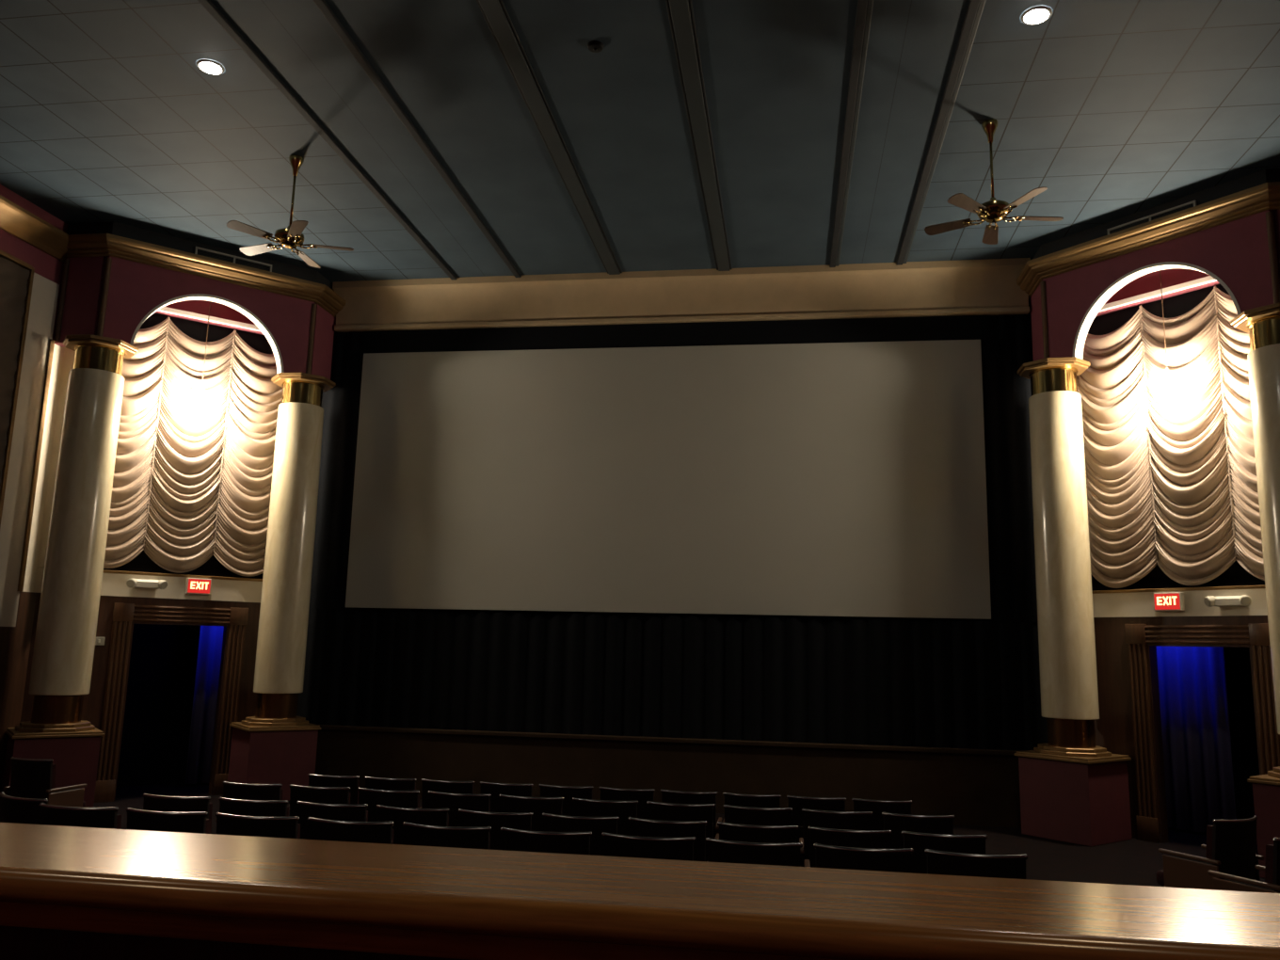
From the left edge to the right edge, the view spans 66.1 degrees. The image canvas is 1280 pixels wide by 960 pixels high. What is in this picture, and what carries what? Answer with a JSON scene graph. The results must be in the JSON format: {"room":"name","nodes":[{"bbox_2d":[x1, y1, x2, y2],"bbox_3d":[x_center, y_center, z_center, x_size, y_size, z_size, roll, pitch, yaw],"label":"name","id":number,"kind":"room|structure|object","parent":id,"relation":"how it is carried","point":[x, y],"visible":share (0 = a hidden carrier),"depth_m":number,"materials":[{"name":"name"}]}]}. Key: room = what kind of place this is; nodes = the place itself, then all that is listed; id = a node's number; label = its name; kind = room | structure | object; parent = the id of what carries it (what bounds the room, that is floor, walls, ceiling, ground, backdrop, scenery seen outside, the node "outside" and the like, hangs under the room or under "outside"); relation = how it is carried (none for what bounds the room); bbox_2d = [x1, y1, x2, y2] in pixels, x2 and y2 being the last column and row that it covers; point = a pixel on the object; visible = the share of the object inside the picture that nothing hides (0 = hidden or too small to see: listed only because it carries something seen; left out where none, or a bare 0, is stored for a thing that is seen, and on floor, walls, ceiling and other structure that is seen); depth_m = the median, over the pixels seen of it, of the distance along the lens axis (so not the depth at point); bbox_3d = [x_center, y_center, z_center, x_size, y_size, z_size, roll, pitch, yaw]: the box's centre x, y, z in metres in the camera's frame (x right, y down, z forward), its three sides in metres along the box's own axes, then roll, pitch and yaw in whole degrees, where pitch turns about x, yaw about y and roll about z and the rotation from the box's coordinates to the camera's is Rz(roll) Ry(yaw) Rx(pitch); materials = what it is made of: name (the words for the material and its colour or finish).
{"room":"movie theater","nodes":[
{"label":"movie theater","id":0,"kind":"room"},
{"bbox_2d":[0,184,68,339],"bbox_3d":[-8.076,-0.800,5.310,0.230,6.850,14.100,0,-10,9],"label":"wall","id":1,"kind":"structure","parent":0,"point":[45,265],"depth_m":11.46,"materials":[{"name":"red paint"}]},
{"bbox_2d":[0,256,29,486],"bbox_3d":[-7.294,-0.833,9.446,0.020,3.740,3.180,0,-10,9],"label":"drape","id":2,"kind":"object","parent":1,"relation":"hanging from","point":[13,278],"visible":1,"depth_m":11.01,"materials":[{"name":"brown fabric"}]},
{"bbox_2d":[0,591,36,792],"bbox_3d":[-8.032,1.354,4.698,0.030,2.400,13.650,0,-10,9],"label":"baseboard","id":3,"kind":"structure","parent":1,"relation":"attached to","point":[15,641],"depth_m":11.10,"materials":[{"name":"brown wood"}]},
{"bbox_2d":[0,249,54,591],"bbox_3d":[-7.297,-0.707,9.473,0.070,4.100,4.075,0,-10,9],"label":"trim","id":4,"kind":"structure","parent":1,"relation":"attached to","point":[24,264],"depth_m":11.23,"materials":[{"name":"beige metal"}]},
{"bbox_2d":[0,272,64,626],"bbox_3d":[-7.020,-0.345,11.408,0.040,4.050,0.850,0,-10,9],"label":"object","id":5,"kind":"structure","parent":1,"relation":"attached to","point":[42,309],"depth_m":11.33,"materials":[{"name":"beige paint"}]},
{"bbox_2d":[0,194,68,261],"bbox_3d":[-7.851,-3.889,5.406,0.200,0.260,13.305,0,-10,9],"label":"trim","id":6,"kind":"structure","parent":1,"relation":"attached to","point":[15,220],"depth_m":11.26,"materials":[{"name":"gold metal"}]},
{"bbox_2d":[53,256,108,346],"bbox_3d":[-6.695,-2.237,11.842,0.521,1.260,0.140,0,-10,9],"label":"wall","id":7,"kind":"structure","parent":0,"point":[84,289],"depth_m":11.76,"materials":[{"name":"red paint"}]},
{"bbox_2d":[20,567,262,730],"bbox_3d":[-5.883,2.527,12.148,3.140,2.690,0.133,8,-12,-36],"label":"wall","id":8,"kind":"structure","parent":0,"point":[92,710],"depth_m":12.14,"materials":[{"name":"beige paint"}]},
{"bbox_2d":[94,602,248,802],"bbox_3d":[-5.782,2.725,12.192,1.560,2.320,0.195,8,-12,-36],"label":"door frame","id":9,"kind":"structure","parent":8,"relation":"in","point":[234,620],"depth_m":12.21,"materials":[{"name":"brown wood"}]},
{"bbox_2d":[103,313,273,786],"bbox_3d":[-6.250,0.964,12.969,3.140,6.030,1.231,8,-12,-36],"label":"wall","id":10,"kind":"structure","parent":0,"point":[154,745],"depth_m":13.13,"materials":[{"name":"black"}]},
{"bbox_2d":[37,347,75,566],"bbox_3d":[-5.814,-0.452,12.656,3.140,3.324,0.133,8,-12,-36],"label":"trim","id":11,"kind":"structure","parent":10,"relation":"attached to","point":[69,354],"depth_m":11.71,"materials":[{"name":"beige paint"}]},
{"bbox_2d":[67,221,334,290],"bbox_3d":[-5.502,-2.813,12.791,3.352,0.250,0.555,9,-12,-36],"label":"wall","id":12,"kind":"structure","parent":0,"point":[112,228],"depth_m":12.27,"materials":[{"name":"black paint"}]},
{"bbox_2d":[66,233,345,318],"bbox_3d":[-5.424,-2.623,12.645,3.606,0.210,0.636,9,-12,-36],"label":"trim","id":13,"kind":"structure","parent":12,"relation":"attached to","point":[91,245],"depth_m":12.31,"materials":[{"name":"gold metal"}]},
{"bbox_2d":[102,256,314,373],"bbox_3d":[-5.422,-2.070,12.496,2.466,1.310,0.156,8,-12,-36],"label":"wall","id":14,"kind":"structure","parent":0,"point":[136,291],"depth_m":12.39,"materials":[{"name":"red paint"}]},
{"bbox_2d":[154,300,263,335],"bbox_3d":[-5.769,-2.493,13.009,3.140,0.820,0.121,8,-12,-36],"label":"wall","id":15,"kind":"structure","parent":0,"point":[216,310],"depth_m":12.99,"materials":[{"name":"red paint"}]},
{"bbox_2d":[103,316,282,576],"bbox_3d":[-5.758,-0.454,12.631,2.460,3.286,0.188,8,-12,-36],"label":"drape","id":16,"kind":"object","parent":15,"relation":"hanging from","point":[187,488],"visible":0.81,"depth_m":12.65,"materials":[{"name":"beige fabric"}]},
{"bbox_2d":[310,302,335,379],"bbox_3d":[-4.402,-1.905,13.536,0.140,1.240,0.581,0,-10,9],"label":"wall","id":17,"kind":"structure","parent":0,"point":[325,322],"depth_m":13.48,"materials":[{"name":"red paint"}]},
{"bbox_2d":[0,0,1279,283],"bbox_3d":[-0.702,-4.028,6.348,16.020,0.200,17.600,0,-10,9],"label":"ceiling","id":18,"kind":"structure","parent":0,"point":[1116,108],"depth_m":9.34,"materials":[{"name":"blue tile"}]},
{"bbox_2d":[226,154,353,268],"bbox_3d":[-3.568,-2.848,10.164,1.227,0.975,1.186,0,-10,9],"label":"ceiling fan","id":19,"kind":"object","parent":18,"relation":"hanging from","point":[291,237],"visible":1,"depth_m":10.05,"materials":[{"name":"gold metal"}]},
{"bbox_2d":[197,0,457,280],"bbox_3d":[-3.653,-4.033,6.025,0.075,0.035,15.700,0,-10,9],"label":"trim","id":20,"kind":"structure","parent":18,"relation":"attached to","point":[208,5],"depth_m":9.42,"materials":[{"name":"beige paint"}]},
{"bbox_2d":[313,0,521,277],"bbox_3d":[-2.763,-4.035,5.891,0.075,0.035,15.700,0,-10,9],"label":"trim","id":21,"kind":"structure","parent":18,"relation":"attached to","point":[322,5],"depth_m":9.36,"materials":[{"name":"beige paint"}]},
{"bbox_2d":[478,0,622,274],"bbox_3d":[-1.457,-4.038,5.694,0.150,0.035,15.700,0,-10,9],"label":"trim","id":22,"kind":"structure","parent":18,"relation":"attached to","point":[493,10],"depth_m":9.27,"materials":[{"name":"paint"}]},
{"bbox_2d":[924,118,1063,244],"bbox_3d":[3.292,-2.859,9.164,1.217,0.975,1.210,0,-10,9],"label":"ceiling fan","id":23,"kind":"object","parent":18,"relation":"hanging from","point":[992,211],"visible":1,"depth_m":9.07,"materials":[{"name":"gold metal"}]},
{"bbox_2d":[314,724,1021,828],"bbox_3d":[0.197,3.577,11.996,9.800,0.850,0.150,0,-10,9],"label":"stage front","id":24,"kind":"structure","parent":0,"point":[977,787],"depth_m":11.90,"materials":[{"name":"brown wood"}]},
{"bbox_2d":[93,783,1264,886],"bbox_3d":[-0.823,2.486,5.439,17.020,0.750,17.600,0,-10,9],"label":"floor","id":25,"kind":"structure","parent":0,"point":[1133,861],"depth_m":10.10,"materials":[{"name":"carpet"}]},
{"bbox_2d":[0,791,47,824],"bbox_3d":[-3.286,2.181,5.494,0.478,0.856,0.530,-4,-11,28],"label":"seat","id":26,"kind":"object","parent":25,"relation":"on","point":[12,809],"visible":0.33,"depth_m":5.31,"materials":[{"name":"brown wood"}]},
{"bbox_2d":[3,756,86,807],"bbox_3d":[-5.128,2.822,8.496,0.478,0.856,0.530,-1,-10,14],"label":"seat","id":27,"kind":"object","parent":25,"relation":"on","point":[29,778],"visible":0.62,"depth_m":8.31,"materials":[{"name":"brown wood"}]},
{"bbox_2d":[0,334,138,807],"bbox_3d":[-6.465,1.018,11.246,0.870,5.335,0.870,8,-12,-36],"label":"column","id":28,"kind":"structure","parent":25,"relation":"on","point":[62,662],"depth_m":11.04,"materials":[{"name":"paint"}]},
{"bbox_2d":[39,802,121,829],"bbox_3d":[-2.777,2.075,5.030,0.464,0.856,0.530,0,-10,9],"label":"seat","id":29,"kind":"object","parent":25,"relation":"on","point":[49,815],"visible":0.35,"depth_m":4.85,"materials":[{"name":"black"}]},
{"bbox_2d":[126,807,209,833],"bbox_3d":[-2.304,2.074,4.959,0.464,0.856,0.530,0,-10,9],"label":"seat","id":30,"kind":"object","parent":25,"relation":"on","point":[198,823],"visible":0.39,"depth_m":4.78,"materials":[{"name":"brown wood"}]},
{"bbox_2d":[143,793,212,833],"bbox_3d":[-2.704,2.307,5.913,0.464,0.856,0.530,0,-10,9],"label":"seat","id":31,"kind":"object","parent":25,"relation":"on","point":[152,803],"visible":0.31,"depth_m":5.73,"materials":[{"name":"brown wood"}]},
{"bbox_2d":[185,625,223,783],"bbox_3d":[-5.661,2.766,13.340,0.704,2.570,0.112,8,-12,-36],"label":"curtain","id":32,"kind":"object","parent":25,"relation":"on","point":[211,637],"visible":0.26,"depth_m":13.17,"materials":[{"name":"blue fabric"}]},
{"bbox_2d":[215,781,283,822],"bbox_3d":[-2.625,2.519,6.839,0.464,0.856,0.530,0,-10,9],"label":"seat","id":33,"kind":"object","parent":25,"relation":"on","point":[232,791],"visible":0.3,"depth_m":6.66,"materials":[{"name":"brown wood"}]},
{"bbox_2d":[218,797,288,816],"bbox_3d":[-2.225,2.305,5.840,0.464,0.856,0.530,0,-10,9],"label":"seat","id":34,"kind":"object","parent":25,"relation":"on","point":[227,806],"visible":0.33,"depth_m":5.66,"materials":[{"name":"brown wood"}]},
{"bbox_2d":[215,812,300,839],"bbox_3d":[-1.832,2.073,4.888,0.464,0.856,0.530,0,-10,9],"label":"seat","id":35,"kind":"object","parent":25,"relation":"on","point":[284,827],"visible":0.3,"depth_m":4.71,"materials":[{"name":"brown wood"}]},
{"bbox_2d":[227,372,335,800],"bbox_3d":[-4.533,1.302,12.649,0.870,5.335,0.870,8,-12,-36],"label":"column","id":36,"kind":"structure","parent":25,"relation":"on","point":[274,745],"depth_m":12.38,"materials":[{"name":"beige paint"}]},
{"bbox_2d":[289,784,350,816],"bbox_3d":[-2.141,2.518,6.766,0.464,0.856,0.530,0,-10,9],"label":"seat","id":37,"kind":"object","parent":25,"relation":"on","point":[303,793],"visible":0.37,"depth_m":6.59,"materials":[{"name":"brown wood"}]},
{"bbox_2d":[296,800,367,839],"bbox_3d":[-1.746,2.304,5.768,0.464,0.856,0.530,0,-10,9],"label":"seat","id":38,"kind":"object","parent":25,"relation":"on","point":[305,809],"visible":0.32,"depth_m":5.59,"materials":[{"name":"brown wood"}]},
{"bbox_2d":[308,773,359,804],"bbox_3d":[-2.443,2.826,8.041,0.464,0.856,0.530,0,-10,9],"label":"seat","id":39,"kind":"object","parent":25,"relation":"on","point":[314,780],"visible":0.27,"depth_m":7.86,"materials":[{"name":"brown wood"}]},
{"bbox_2d":[307,816,394,844],"bbox_3d":[-1.359,2.072,4.816,0.464,0.856,0.530,0,-10,9],"label":"seat","id":40,"kind":"object","parent":25,"relation":"on","point":[319,829],"visible":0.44,"depth_m":4.64,"materials":[{"name":"brown wood"}]},
{"bbox_2d":[357,787,419,821],"bbox_3d":[-1.657,2.517,6.693,0.464,0.856,0.530,0,-10,9],"label":"seat","id":41,"kind":"object","parent":25,"relation":"on","point":[408,799],"visible":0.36,"depth_m":6.51,"materials":[{"name":"brown wood"}]},
{"bbox_2d":[376,804,449,845],"bbox_3d":[-1.267,2.303,5.696,0.464,0.856,0.530,0,-10,9],"label":"seat","id":42,"kind":"object","parent":25,"relation":"on","point":[438,817],"visible":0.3,"depth_m":5.51,"materials":[{"name":"brown wood"}]},
{"bbox_2d":[402,821,491,849],"bbox_3d":[-0.887,2.071,4.745,0.464,0.856,0.530,0,-10,9],"label":"seat","id":43,"kind":"object","parent":25,"relation":"on","point":[414,834],"visible":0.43,"depth_m":4.56,"materials":[{"name":"brown wood"}]},
{"bbox_2d":[421,778,474,808],"bbox_3d":[-1.498,2.823,7.898,0.464,0.856,0.530,0,-10,9],"label":"seat","id":44,"kind":"object","parent":25,"relation":"on","point":[439,786],"visible":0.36,"depth_m":7.72,"materials":[{"name":"brown wood"}]},
{"bbox_2d":[427,790,491,827],"bbox_3d":[-1.173,2.516,6.620,0.464,0.856,0.530,0,-10,9],"label":"seat","id":45,"kind":"object","parent":25,"relation":"on","point":[454,802],"visible":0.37,"depth_m":6.43,"materials":[{"name":"brown wood"}]},
{"bbox_2d":[458,808,533,849],"bbox_3d":[-0.788,2.302,5.624,0.464,0.856,0.530,0,-10,9],"label":"seat","id":46,"kind":"object","parent":25,"relation":"on","point":[522,821],"visible":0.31,"depth_m":5.44,"materials":[{"name":"brown wood"}]},
{"bbox_2d":[480,781,533,812],"bbox_3d":[-1.026,2.822,7.827,0.464,0.856,0.530,0,-10,9],"label":"seat","id":47,"kind":"object","parent":25,"relation":"on","point":[495,790],"visible":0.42,"depth_m":7.65,"materials":[{"name":"brown wood"}]},
{"bbox_2d":[498,794,563,831],"bbox_3d":[-0.689,2.514,6.547,0.464,0.856,0.530,0,-10,9],"label":"seat","id":48,"kind":"object","parent":25,"relation":"on","point":[509,804],"visible":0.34,"depth_m":6.36,"materials":[{"name":"brown wood"}]},
{"bbox_2d":[500,827,591,855],"bbox_3d":[-0.415,2.070,4.674,0.464,0.856,0.530,0,-10,9],"label":"seat","id":49,"kind":"object","parent":25,"relation":"on","point":[513,840],"visible":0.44,"depth_m":4.49,"materials":[{"name":"brown wood"}]},
{"bbox_2d":[538,784,593,815],"bbox_3d":[-0.553,2.821,7.756,0.464,0.856,0.530,0,-10,9],"label":"seat","id":50,"kind":"object","parent":25,"relation":"on","point":[546,791],"visible":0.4,"depth_m":7.57,"materials":[{"name":"brown wood"}]},
{"bbox_2d":[542,813,619,855],"bbox_3d":[-0.309,2.301,5.552,0.464,0.856,0.530,0,-10,9],"label":"seat","id":51,"kind":"object","parent":25,"relation":"on","point":[552,823],"visible":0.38,"depth_m":5.37,"materials":[{"name":"brown wood"}]},
{"bbox_2d":[572,797,638,835],"bbox_3d":[-0.205,2.513,6.474,0.464,0.856,0.530,0,-10,9],"label":"seat","id":52,"kind":"object","parent":25,"relation":"on","point":[583,808],"visible":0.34,"depth_m":6.29,"materials":[{"name":"brown wood"}]},
{"bbox_2d":[599,786,655,819],"bbox_3d":[-0.081,2.820,7.685,0.464,0.856,0.530,0,-10,9],"label":"seat","id":53,"kind":"object","parent":25,"relation":"on","point":[642,796],"visible":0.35,"depth_m":7.50,"materials":[{"name":"brown wood"}]},
{"bbox_2d":[0,822,1279,959],"bbox_3d":[-0.333,1.272,1.800,6.800,1.057,0.428,0,-10,9],"label":"balcony ledge","id":54,"kind":"object","parent":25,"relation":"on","point":[67,892],"visible":1,"depth_m":1.75,"materials":[{"name":"brown wood"}]},
{"bbox_2d":[601,832,695,861],"bbox_3d":[0.058,2.069,4.603,0.464,0.856,0.530,0,-10,9],"label":"seat","id":55,"kind":"object","parent":25,"relation":"on","point":[614,844],"visible":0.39,"depth_m":4.42,"materials":[{"name":"black fabric"}]},
{"bbox_2d":[628,816,707,862],"bbox_3d":[0.170,2.300,5.480,0.464,0.856,0.530,0,-10,9],"label":"seat","id":56,"kind":"object","parent":25,"relation":"on","point":[638,827],"visible":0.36,"depth_m":5.30,"materials":[{"name":"brown wood"}]},
{"bbox_2d":[296,314,1047,751],"bbox_3d":[0.240,0.969,12.587,9.720,6.190,0.054,0,-10,9],"label":"drape","id":57,"kind":"object","parent":25,"relation":"on","point":[895,682],"visible":0.69,"depth_m":12.38,"materials":[{"name":"black fabric"}]},
{"bbox_2d":[647,800,719,861],"bbox_3d":[0.279,2.512,6.401,0.464,0.856,0.530,0,-10,9],"label":"seat","id":58,"kind":"object","parent":25,"relation":"on","point":[658,811],"visible":0.3,"depth_m":6.22,"materials":[{"name":"brown wood"}]},
{"bbox_2d":[660,789,721,838],"bbox_3d":[0.392,2.819,7.614,0.464,0.856,0.530,0,-10,9],"label":"seat","id":59,"kind":"object","parent":25,"relation":"on","point":[667,796],"visible":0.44,"depth_m":7.43,"materials":[{"name":"brown wood"}]},
{"bbox_2d":[722,792,781,822],"bbox_3d":[0.864,2.818,7.542,0.464,0.856,0.530,0,-10,9],"label":"seat","id":60,"kind":"object","parent":25,"relation":"on","point":[730,799],"visible":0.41,"depth_m":7.36,"materials":[{"name":"brown wood"}]},
{"bbox_2d":[705,837,802,866],"bbox_3d":[0.530,2.067,4.532,0.464,0.856,0.530,0,-10,9],"label":"seat","id":61,"kind":"object","parent":25,"relation":"on","point":[718,850],"visible":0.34,"depth_m":4.35,"materials":[{"name":"brown wood"}]},
{"bbox_2d":[717,821,798,843],"bbox_3d":[0.649,2.299,5.407,0.464,0.856,0.530,0,-10,9],"label":"seat","id":62,"kind":"object","parent":25,"relation":"on","point":[734,832],"visible":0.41,"depth_m":5.23,"materials":[{"name":"brown wood"}]},
{"bbox_2d":[723,804,792,826],"bbox_3d":[0.763,2.511,6.328,0.464,0.856,0.530,0,-10,9],"label":"seat","id":63,"kind":"object","parent":25,"relation":"on","point":[734,814],"visible":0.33,"depth_m":6.15,"materials":[{"name":"brown wood"}]},
{"bbox_2d":[786,795,846,842],"bbox_3d":[1.337,2.817,7.471,0.464,0.856,0.530,0,-10,9],"label":"seat","id":64,"kind":"object","parent":25,"relation":"on","point":[796,803],"visible":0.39,"depth_m":7.30,"materials":[{"name":"brown wood"}]},
{"bbox_2d":[799,808,872,866],"bbox_3d":[1.247,2.510,6.255,0.464,0.856,0.530,0,-10,9],"label":"seat","id":65,"kind":"object","parent":25,"relation":"on","point":[824,819],"visible":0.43,"depth_m":6.08,"materials":[{"name":"brown wood"}]},
{"bbox_2d":[804,826,891,867],"bbox_3d":[1.128,2.298,5.335,0.464,0.856,0.530,0,-10,9],"label":"seat","id":66,"kind":"object","parent":25,"relation":"on","point":[854,839],"visible":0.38,"depth_m":5.16,"materials":[{"name":"brown wood"}]},
{"bbox_2d":[813,843,913,873],"bbox_3d":[1.003,2.066,4.461,0.464,0.856,0.530,0,-10,9],"label":"seat","id":67,"kind":"object","parent":25,"relation":"on","point":[827,856],"visible":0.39,"depth_m":4.28,"materials":[{"name":"brown wood"}]},
{"bbox_2d":[851,798,911,830],"bbox_3d":[1.809,2.816,7.400,0.464,0.856,0.530,0,-10,9],"label":"seat","id":68,"kind":"object","parent":25,"relation":"on","point":[876,807],"visible":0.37,"depth_m":7.22,"materials":[{"name":"brown wood"}]},
{"bbox_2d":[881,812,954,848],"bbox_3d":[1.731,2.509,6.182,0.464,0.856,0.530,0,-10,9],"label":"seat","id":69,"kind":"object","parent":25,"relation":"on","point":[895,823],"visible":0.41,"depth_m":6.01,"materials":[{"name":"brown wood"}]},
{"bbox_2d":[901,831,987,873],"bbox_3d":[1.607,2.296,5.263,0.464,0.856,0.530,0,-10,9],"label":"seat","id":70,"kind":"object","parent":25,"relation":"on","point":[919,842],"visible":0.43,"depth_m":5.09,"materials":[{"name":"brown wood"}]},
{"bbox_2d":[924,848,1028,879],"bbox_3d":[1.475,2.065,4.389,0.464,0.856,0.530,0,-10,9],"label":"seat","id":71,"kind":"object","parent":25,"relation":"on","point":[938,862],"visible":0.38,"depth_m":4.21,"materials":[{"name":"brown wood"}]},
{"bbox_2d":[1014,356,1131,847],"bbox_3d":[4.841,1.280,11.237,0.870,5.335,0.870,8,-12,-36],"label":"column","id":72,"kind":"structure","parent":25,"relation":"on","point":[1073,790],"depth_m":10.93,"materials":[{"name":"white stone"}]},
{"bbox_2d":[1156,646,1236,832],"bbox_3d":[6.244,2.715,11.412,0.112,2.570,1.080,8,-12,-36],"label":"curtain","id":73,"kind":"object","parent":25,"relation":"on","point":[1194,716],"visible":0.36,"depth_m":11.24,"materials":[{"name":"blue fabric"}]},
{"bbox_2d":[1156,816,1263,889],"bbox_3d":[3.725,2.622,6.436,0.478,0.856,0.530,6,-11,-25],"label":"seat","id":74,"kind":"object","parent":25,"relation":"on","point":[1231,844],"visible":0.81,"depth_m":6.27,"materials":[{"name":"black fabric"}]},
{"bbox_2d":[1207,837,1279,893],"bbox_3d":[3.554,2.425,5.573,0.478,0.856,0.530,6,-11,-25],"label":"seat","id":75,"kind":"object","parent":25,"relation":"on","point":[1272,884],"visible":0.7,"depth_m":5.42,"materials":[{"name":"black fabric"}]},
{"bbox_2d":[1230,302,1279,878],"bbox_3d":[6.272,0.988,9.328,0.870,5.335,0.870,8,-12,-36],"label":"column","id":76,"kind":"structure","parent":25,"relation":"on","point":[1262,324],"depth_m":9.42,"materials":[{"name":"white stone"}]},
{"bbox_2d":[335,298,1030,621],"bbox_3d":[0.284,0.668,12.781,10.650,6.850,0.180,0,-10,9],"label":"wall","id":77,"kind":"structure","parent":0,"point":[345,608],"depth_m":12.42,"materials":[{"name":"black"}]},
{"bbox_2d":[345,339,991,619],"bbox_3d":[0.197,-0.038,12.756,8.220,3.490,0.045,0,-10,9],"label":"projection screen","id":78,"kind":"object","parent":77,"relation":"attached to","point":[831,479],"visible":1,"depth_m":12.69,"materials":[{"name":"grey fabric"}]},
{"bbox_2d":[332,257,1030,332],"bbox_3d":[0.316,-2.426,13.079,9.260,0.650,0.260,0,-10,9],"label":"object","id":79,"kind":"structure","parent":77,"relation":"attached to","point":[964,287],"depth_m":13.03,"materials":[{"name":"beige paint"}]},
{"bbox_2d":[668,0,731,271],"bbox_3d":[-0.019,-4.041,5.478,0.150,0.035,15.700,0,-10,9],"label":"trim","id":80,"kind":"structure","parent":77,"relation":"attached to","point":[680,9],"depth_m":9.18,"materials":[{"name":"paint"}]},
{"bbox_2d":[829,0,873,267],"bbox_3d":[1.361,-4.044,5.270,0.075,0.035,15.700,0,-10,9],"label":"trim","id":81,"kind":"structure","parent":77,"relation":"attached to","point":[861,9],"depth_m":9.11,"materials":[{"name":"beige paint"}]},
{"bbox_2d":[896,0,985,265],"bbox_3d":[2.191,-4.046,5.145,0.075,0.035,15.700,0,-10,9],"label":"trim","id":82,"kind":"structure","parent":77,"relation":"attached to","point":[973,5],"depth_m":9.06,"materials":[{"name":"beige paint"}]},
{"bbox_2d":[1029,280,1043,360],"bbox_3d":[4.962,-1.927,12.125,0.140,1.240,0.581,0,-10,9],"label":"wall","id":83,"kind":"structure","parent":0,"point":[1035,298],"depth_m":12.14,"materials":[{"name":"red paint"}]},
{"bbox_2d":[1032,168,1279,259],"bbox_3d":[5.790,-2.840,11.090,0.555,0.250,3.352,8,-12,-35],"label":"wall","id":84,"kind":"structure","parent":0,"point":[1270,175],"depth_m":10.68,"materials":[{"name":"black paint"}]},
{"bbox_2d":[1016,181,1279,298],"bbox_3d":[5.673,-2.649,10.973,0.636,0.210,3.606,8,-12,-35],"label":"trim","id":85,"kind":"structure","parent":84,"relation":"attached to","point":[1265,197],"depth_m":10.71,"materials":[{"name":"gold metal"}]},
{"bbox_2d":[1095,268,1220,317],"bbox_3d":[6.111,-2.521,11.219,0.120,0.820,3.140,8,-12,-36],"label":"wall","id":86,"kind":"structure","parent":0,"point":[1151,281],"depth_m":11.32,"materials":[{"name":"red paint"}]},
{"bbox_2d":[1098,275,1216,312],"bbox_3d":[6.012,-2.154,11.127,0.060,0.060,2.400,8,-12,-36],"label":"batten","id":87,"kind":"object","parent":86,"relation":"attached to","point":[1207,280],"visible":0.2,"depth_m":11.22,"materials":[{"name":"white paint"}]},
{"bbox_2d":[1152,270,1184,403],"bbox_3d":[5.802,-1.784,10.913,0.320,1.930,0.320,0,-10,9],"label":"pendant lamp","id":88,"kind":"object","parent":86,"relation":"hanging from","point":[1167,389],"visible":0.88,"depth_m":10.69,"materials":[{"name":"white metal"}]},
{"bbox_2d":[1077,285,1264,588],"bbox_3d":[5.995,-0.482,10.858,0.195,3.286,2.460,8,-12,-36],"label":"drape","id":89,"kind":"object","parent":86,"relation":"hanging from","point":[1174,486],"visible":0.8,"depth_m":10.94,"materials":[{"name":"beige fabric"}]},
{"bbox_2d":[1042,209,1279,359],"bbox_3d":[5.629,-2.096,10.831,0.156,1.310,2.466,8,-12,-36],"label":"wall","id":90,"kind":"structure","parent":0,"point":[1235,253],"depth_m":10.64,"materials":[{"name":"red paint"}]},
{"bbox_2d":[1265,211,1279,303],"bbox_3d":[6.304,-2.181,9.797,0.059,1.020,0.059,4,-10,-14],"label":"trim","id":91,"kind":"structure","parent":90,"relation":"attached to","point":[1269,215],"depth_m":9.78,"materials":[{"name":"brown metal"}]},
{"bbox_2d":[1088,284,1264,819],"bbox_3d":[6.574,0.934,11.038,1.230,6.030,3.140,8,-12,-36],"label":"wall","id":92,"kind":"structure","parent":0,"point":[1237,660],"depth_m":11.17,"materials":[{"name":"black paint"}]},
{"bbox_2d":[1092,588,1268,838],"bbox_3d":[5.989,2.499,10.360,0.132,2.690,3.140,8,-12,-36],"label":"wall","id":93,"kind":"structure","parent":0,"point":[1113,729],"depth_m":11.04,"materials":[{"name":"beige paint"}]},
{"bbox_2d":[1124,623,1279,843],"bbox_3d":[5.960,2.686,10.360,0.195,2.320,1.500,8,-12,-36],"label":"door frame","id":94,"kind":"structure","parent":93,"relation":"in","point":[1143,640],"depth_m":10.65,"materials":[{"name":"brown wood"}]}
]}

